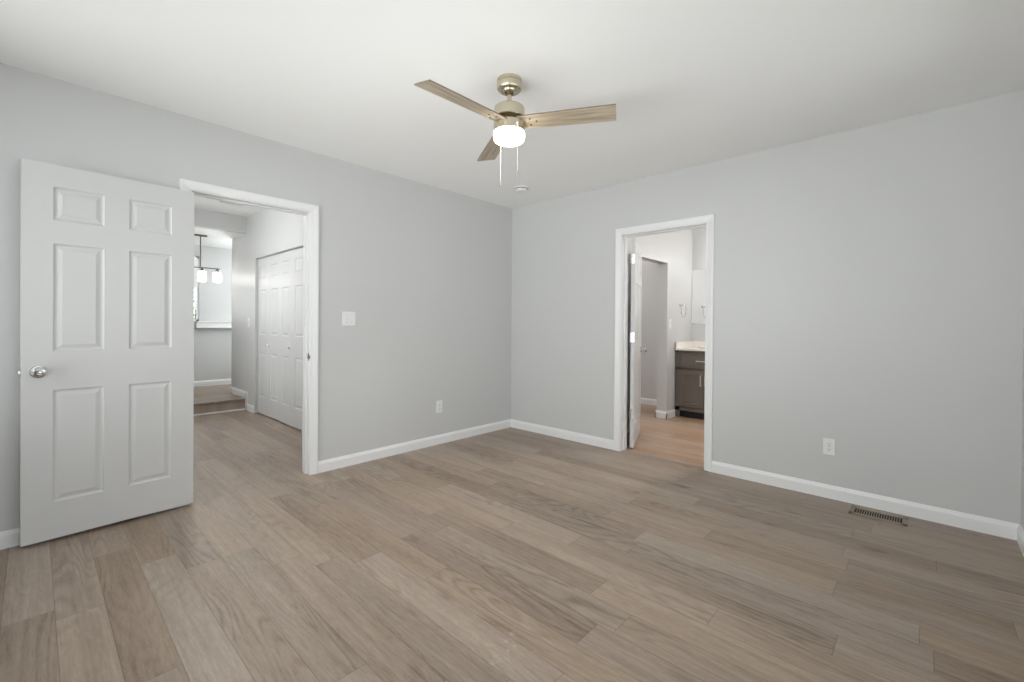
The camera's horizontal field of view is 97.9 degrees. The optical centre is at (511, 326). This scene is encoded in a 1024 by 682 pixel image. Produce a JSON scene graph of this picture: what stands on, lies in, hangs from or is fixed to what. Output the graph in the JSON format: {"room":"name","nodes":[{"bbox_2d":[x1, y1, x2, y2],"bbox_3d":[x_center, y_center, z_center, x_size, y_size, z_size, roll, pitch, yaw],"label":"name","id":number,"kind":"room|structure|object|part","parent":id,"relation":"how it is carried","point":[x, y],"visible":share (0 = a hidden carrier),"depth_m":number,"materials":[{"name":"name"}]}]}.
{"room":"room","nodes":[
{"label":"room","id":0,"kind":"room"},
{"bbox_2d":[194,245,231,380],"bbox_3d":[-4.853,-0.029,7.165,0.120,2.472,4.800,1,0,43],"label":"wall","id":1,"kind":"structure","parent":0,"point":[212,346],"depth_m":7.15,"materials":[{"name":"grey paint"}]},
{"bbox_2d":[194,256,198,321],"bbox_3d":[-5.281,-0.582,6.634,0.034,1.022,1.038,1,0,43],"label":"window","id":2,"kind":"structure","parent":1,"relation":"in","point":[196,258],"depth_m":6.99,"materials":[{"name":"glass"}]},
{"bbox_2d":[194,257,196,287],"bbox_3d":[-5.278,-0.836,6.631,0.014,0.475,0.998,1,0,43],"label":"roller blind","id":3,"kind":"object","parent":2,"relation":"attached to","point":[195,258],"depth_m":6.98,"materials":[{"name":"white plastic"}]},
{"bbox_2d":[194,379,230,386],"bbox_3d":[-4.812,0.908,7.125,0.014,0.090,4.800,1,0,43],"label":"baseboard","id":4,"kind":"structure","parent":1,"relation":"attached to","point":[219,381],"depth_m":7.13,"materials":[{"name":"white paint"}]},
{"bbox_2d":[195,321,231,327],"bbox_3d":[-4.029,-0.020,7.853,0.150,0.104,2.570,1,0,43],"label":"wall shelf","id":5,"kind":"object","parent":1,"relation":"attached to","point":[198,324],"visible":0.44,"depth_m":7.03,"materials":[{"name":"white paint"}]},
{"bbox_2d":[194,227,242,248],"bbox_3d":[-4.261,-1.308,6.617,1.700,0.100,4.800,1,0,43],"label":"ceiling","id":6,"kind":"structure","parent":0,"point":[215,238],"depth_m":6.38,"materials":[{"name":"white paint"}]},
{"bbox_2d":[194,234,220,282],"bbox_3d":[-4.354,-0.935,6.064,0.094,0.641,0.687,1,0,43],"label":"pendant light","id":7,"kind":"object","parent":6,"relation":"hanging from","point":[201,274],"visible":0.55,"depth_m":6.14,"materials":[{"name":"white glass"}]},
{"bbox_3d":[-4.287,-1.025,6.135,0.013,0.424,0.013,1,0,43],"label":"stem","id":8,"kind":"part","parent":7,"relation":"part of","materials":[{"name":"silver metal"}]},
{"bbox_3d":[-4.278,-0.686,6.150,0.094,0.143,0.094,1,0,43],"label":"lamp shade","id":9,"kind":"part","parent":7,"relation":"part of","materials":[{"name":"white glass"}]},
{"bbox_3d":[-4.154,-0.685,6.283,0.094,0.143,0.094,1,0,43],"label":"lamp shade","id":10,"kind":"part","parent":7,"relation":"part of","materials":[{"name":"white glass"}]},
{"bbox_2d":[194,208,246,233],"bbox_3d":[-4.217,-1.414,5.342,0.100,0.328,1.835,1,0,43],"label":"wall header","id":11,"kind":"structure","parent":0,"point":[205,219],"depth_m":5.76,"materials":[{"name":"grey paint"}]},
{"bbox_2d":[194,196,263,216],"bbox_3d":[-2.767,-1.508,4.564,3.080,0.110,2.670,1,0,43],"label":"ceiling","id":12,"kind":"structure","parent":0,"point":[202,203],"depth_m":5.50,"materials":[{"name":"white paint"}]},
{"bbox_2d":[0,63,511,531],"bbox_3d":[-1.658,-0.148,3.426,0.120,2.800,4.720,1,0,43],"label":"wall","id":13,"kind":"structure","parent":0,"point":[424,270],"depth_m":3.69,"materials":[{"name":"grey paint"}]},
{"bbox_2d":[17,158,193,546],"bbox_3d":[-2.273,0.138,2.564,0.129,1.988,0.766,1,0,39],"label":"door","id":14,"kind":"structure","parent":13,"relation":"in","point":[106,372],"depth_m":2.52,"materials":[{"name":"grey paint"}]},
{"bbox_3d":[-2.445,0.239,2.304,0.066,0.065,0.065,1,0,39],"label":"knob","id":15,"kind":"part","parent":14,"relation":"part of","materials":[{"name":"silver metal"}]},
{"bbox_2d":[179,178,318,506],"bbox_3d":[-1.866,0.106,3.206,0.151,2.090,0.886,1,0,43],"label":"door frame","id":16,"kind":"structure","parent":13,"relation":"attached to","point":[226,195],"depth_m":3.45,"materials":[{"name":"white paint"}]},
{"bbox_2d":[0,419,510,549],"bbox_3d":[-1.578,1.108,3.432,0.014,0.090,4.600,1,0,43],"label":"baseboard","id":17,"kind":"structure","parent":13,"relation":"attached to","point":[8,538],"depth_m":3.94,"materials":[{"name":"white paint"}]},
{"bbox_2d":[342,312,355,325],"bbox_3d":[-1.340,-0.061,3.669,0.017,0.114,0.116,1,0,43],"label":"light switch","id":18,"kind":"object","parent":13,"relation":"attached to","point":[348,318],"visible":1,"depth_m":3.67,"materials":[{"name":"white plastic"}]},
{"bbox_2d":[436,400,441,412],"bbox_3d":[-0.710,0.788,4.363,0.009,0.118,0.072,1,0,43],"label":"wall outlet","id":19,"kind":"object","parent":13,"relation":"attached to","point":[438,403],"visible":1,"depth_m":4.36,"materials":[{"name":"white plastic"}]},
{"bbox_2d":[231,208,303,412],"bbox_3d":[-2.641,-0.165,5.202,3.740,2.800,0.110,1,0,43],"label":"wall","id":20,"kind":"structure","parent":0,"point":[269,232],"depth_m":5.85,"materials":[{"name":"grey paint"}]},
{"bbox_2d":[193,408,244,415],"bbox_3d":[-4.157,1.112,5.354,0.018,0.020,1.701,1,0,43],"label":"trim","id":21,"kind":"structure","parent":20,"relation":"attached to","point":[244,408],"depth_m":5.74,"materials":[{"name":"white paint"}]},
{"bbox_2d":[230,386,254,412],"bbox_3d":[-2.402,1.013,5.497,3.738,0.245,0.898,1,0,43],"label":"baseboard","id":22,"kind":"structure","parent":20,"relation":"attached to","point":[233,390],"depth_m":5.97,"materials":[{"name":"white paint"}]},
{"bbox_2d":[257,246,302,429],"bbox_3d":[-2.744,0.127,5.259,1.520,1.985,0.074,1,0,43],"label":"door","id":23,"kind":"structure","parent":20,"relation":"in","point":[280,275],"depth_m":5.21,"materials":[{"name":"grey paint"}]},
{"bbox_2d":[0,404,1023,681],"bbox_3d":[-0.485,1.208,4.030,7.200,0.100,7.204,1,0,43],"label":"floor","id":24,"kind":"structure","parent":0,"point":[510,554],"depth_m":2.07,"materials":[{"name":"beige wood"}]},
{"bbox_2d":[193,384,244,413],"bbox_3d":[-4.194,1.038,6.550,1.703,0.155,4.800,1,0,43],"label":"platform","id":25,"kind":"object","parent":24,"relation":"on","point":[216,398],"visible":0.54,"depth_m":5.93,"materials":[{"name":"beige wood"}]},
{"bbox_2d":[675,350,704,419],"bbox_3d":[2.550,0.744,5.711,0.720,0.857,0.602,1,0,43],"label":"bathroom vanity","id":26,"kind":"object","parent":24,"relation":"on","point":[690,365],"visible":0.47,"depth_m":5.65,"materials":[{"name":"brown paint"}]},
{"bbox_2d":[675,341,704,351],"bbox_3d":[2.570,0.261,5.710,0.738,0.107,0.575,1,0,43],"label":"countertop","id":27,"kind":"structure","parent":26,"relation":"on","point":[684,345],"depth_m":5.89,"materials":[{"name":"stone"}]},
{"bbox_3d":[2.262,0.794,5.630,0.306,0.466,0.011,1,0,43],"label":"door","id":28,"kind":"part","parent":26,"relation":"part of","materials":[{"name":"brown paint"}]},
{"bbox_3d":[2.378,0.437,5.522,0.616,0.189,0.011,1,0,43],"label":"drawer","id":29,"kind":"part","parent":26,"relation":"part of","materials":[{"name":"brown paint"}]},
{"bbox_2d":[848,506,907,526],"bbox_3d":[2.285,1.181,2.784,0.282,0.011,0.140,1,0,43],"label":"floor vent","id":30,"kind":"object","parent":24,"relation":"in","point":[864,512],"visible":1,"depth_m":2.78,"materials":[{"name":"brown metal"}]},
{"bbox_2d":[0,0,1023,208],"bbox_3d":[-0.140,-1.379,2.016,4.000,0.100,4.720,1,0,43],"label":"ceiling","id":31,"kind":"structure","parent":0,"point":[690,83],"depth_m":2.30,"materials":[{"name":"white paint"}]},
{"bbox_2d":[414,73,615,186],"bbox_3d":[-0.088,-1.053,2.322,1.034,0.554,0.904,1,0,43],"label":"ceiling fan","id":32,"kind":"object","parent":31,"relation":"hanging from","point":[510,121],"visible":1,"depth_m":2.33,"materials":[{"name":"beige wood"}]},
{"bbox_3d":[-0.228,-1.094,2.185,0.121,0.032,0.512,1,0,44],"label":"blade","id":33,"kind":"part","parent":32,"relation":"part of","materials":[{"name":"brown wood"}]},
{"bbox_3d":[-0.100,-1.096,2.699,0.121,0.032,0.512,0,0,-16],"label":"blade","id":34,"kind":"part","parent":32,"relation":"part of","materials":[{"name":"brown wood"}]},
{"bbox_3d":[-0.061,-0.941,2.483,0.008,0.260,0.014,0,0,-30],"label":"pull chain","id":35,"kind":"part","parent":32,"relation":"part of","materials":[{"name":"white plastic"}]},
{"bbox_3d":[-0.016,-1.016,2.406,0.169,0.059,0.169,1,0,43],"label":"lamp shade","id":36,"kind":"part","parent":32,"relation":"part of","materials":[{"name":"white glass"}]},
{"bbox_3d":[-0.014,-1.220,2.405,0.034,0.080,0.034,1,0,43],"label":"down rod","id":37,"kind":"part","parent":32,"relation":"part of","materials":[{"name":"beige"}]},
{"bbox_3d":[0.027,-0.939,2.328,0.008,0.260,0.014,0,0,-29],"label":"pull chain","id":38,"kind":"part","parent":32,"relation":"part of","materials":[{"name":"white plastic"}]},
{"bbox_3d":[0.282,-1.091,2.332,0.512,0.032,0.121,1,0,14],"label":"blade","id":39,"kind":"part","parent":32,"relation":"part of","materials":[{"name":"brown wood"}]},
{"bbox_2d":[514,186,528,192],"bbox_3d":[0.091,-1.319,4.321,0.140,0.042,0.140,1,0,43],"label":"smoke detector","id":40,"kind":"object","parent":31,"relation":"attached to","point":[520,189],"visible":1,"depth_m":4.28,"materials":[{"name":"white plastic"}]},
{"bbox_2d":[629,239,646,447],"bbox_3d":[1.274,0.164,4.574,0.167,1.985,0.775,1,0,21],"label":"door","id":41,"kind":"structure","parent":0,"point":[636,252],"depth_m":4.36,"materials":[{"name":"white paint"}]},
{"bbox_2d":[627,229,692,423],"bbox_3d":[1.638,-0.083,5.362,0.130,2.700,2.364,1,0,43],"label":"wall","id":42,"kind":"structure","parent":0,"point":[672,251],"depth_m":5.67,"materials":[{"name":"grey paint"}]},
{"bbox_2d":[679,303,685,316],"bbox_3d":[2.240,-0.210,5.871,0.054,0.185,0.166,1,0,43],"label":"towel ring","id":43,"kind":"object","parent":42,"relation":"attached to","point":[680,304],"visible":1,"depth_m":5.87,"materials":[{"name":"silver metal"}]},
{"bbox_2d":[641,227,705,398],"bbox_3d":[2.635,-0.079,6.117,4.500,2.700,0.100,1,0,43],"label":"wall","id":44,"kind":"structure","parent":0,"point":[649,269],"depth_m":6.57,"materials":[{"name":"grey paint"}]},
{"bbox_2d":[692,269,705,323],"bbox_3d":[2.771,-0.397,5.916,0.760,0.741,0.008,1,0,43],"label":"wall mirror","id":45,"kind":"object","parent":44,"relation":"attached to","point":[698,276],"visible":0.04,"depth_m":6.11,"materials":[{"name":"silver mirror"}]},
{"bbox_2d":[693,341,704,346],"bbox_3d":[2.759,0.247,5.913,0.738,0.079,0.021,1,0,43],"label":"backsplash","id":46,"kind":"structure","parent":44,"relation":"attached to","point":[695,343],"depth_m":6.09,"materials":[{"name":"stone"}]},
{"bbox_2d":[511,90,1023,523],"bbox_3d":[1.455,-0.126,3.836,4.120,2.800,0.120,1,0,43],"label":"wall","id":47,"kind":"structure","parent":0,"point":[869,280],"depth_m":3.03,"materials":[{"name":"grey paint"}]},
{"bbox_2d":[614,214,714,471],"bbox_3d":[1.339,0.134,3.943,0.891,2.078,0.151,1,0,43],"label":"door frame","id":48,"kind":"structure","parent":47,"relation":"attached to","point":[622,235],"depth_m":4.09,"materials":[{"name":"white paint"}]},
{"bbox_2d":[511,419,1018,539],"bbox_3d":[1.400,1.129,3.793,3.880,0.090,0.014,1,0,43],"label":"baseboard","id":49,"kind":"structure","parent":47,"relation":"attached to","point":[995,527],"depth_m":3.00,"materials":[{"name":"white paint"}]},
{"bbox_2d":[823,438,834,455],"bbox_3d":[2.183,0.831,3.069,0.068,0.112,0.009,1,0,43],"label":"wall outlet","id":50,"kind":"object","parent":47,"relation":"attached to","point":[828,444],"visible":1,"depth_m":3.07,"materials":[{"name":"white plastic"}]},
{"bbox_2d":[1020,305,1023,530],"bbox_3d":[1.310,-0.011,0.746,0.120,2.600,4.600,1,0,43],"label":"wall","id":51,"kind":"structure","parent":0,"point":[1022,448],"depth_m":2.45,"materials":[{"name":"grey paint"}]},
{"bbox_2d":[1017,524,1023,555],"bbox_3d":[1.253,1.144,0.798,0.014,0.090,4.600,1,0,43],"label":"baseboard","id":52,"kind":"structure","parent":51,"relation":"attached to","point":[1020,533],"depth_m":2.39,"materials":[{"name":"white paint"}]},
{"bbox_3d":[1.793,-0.081,5.286,4.600,2.700,2.464,1,0,43],"label":"wall","id":53,"kind":"structure","parent":0,"visible":0},
{"bbox_2d":[627,398,674,432],"bbox_3d":[0.933,1.113,6.056,2.114,0.090,2.304,1,0,43],"label":"baseboard","id":54,"kind":"structure","parent":53,"relation":"attached to","point":[658,414],"depth_m":5.69,"materials":[{"name":"white paint"}]}
]}

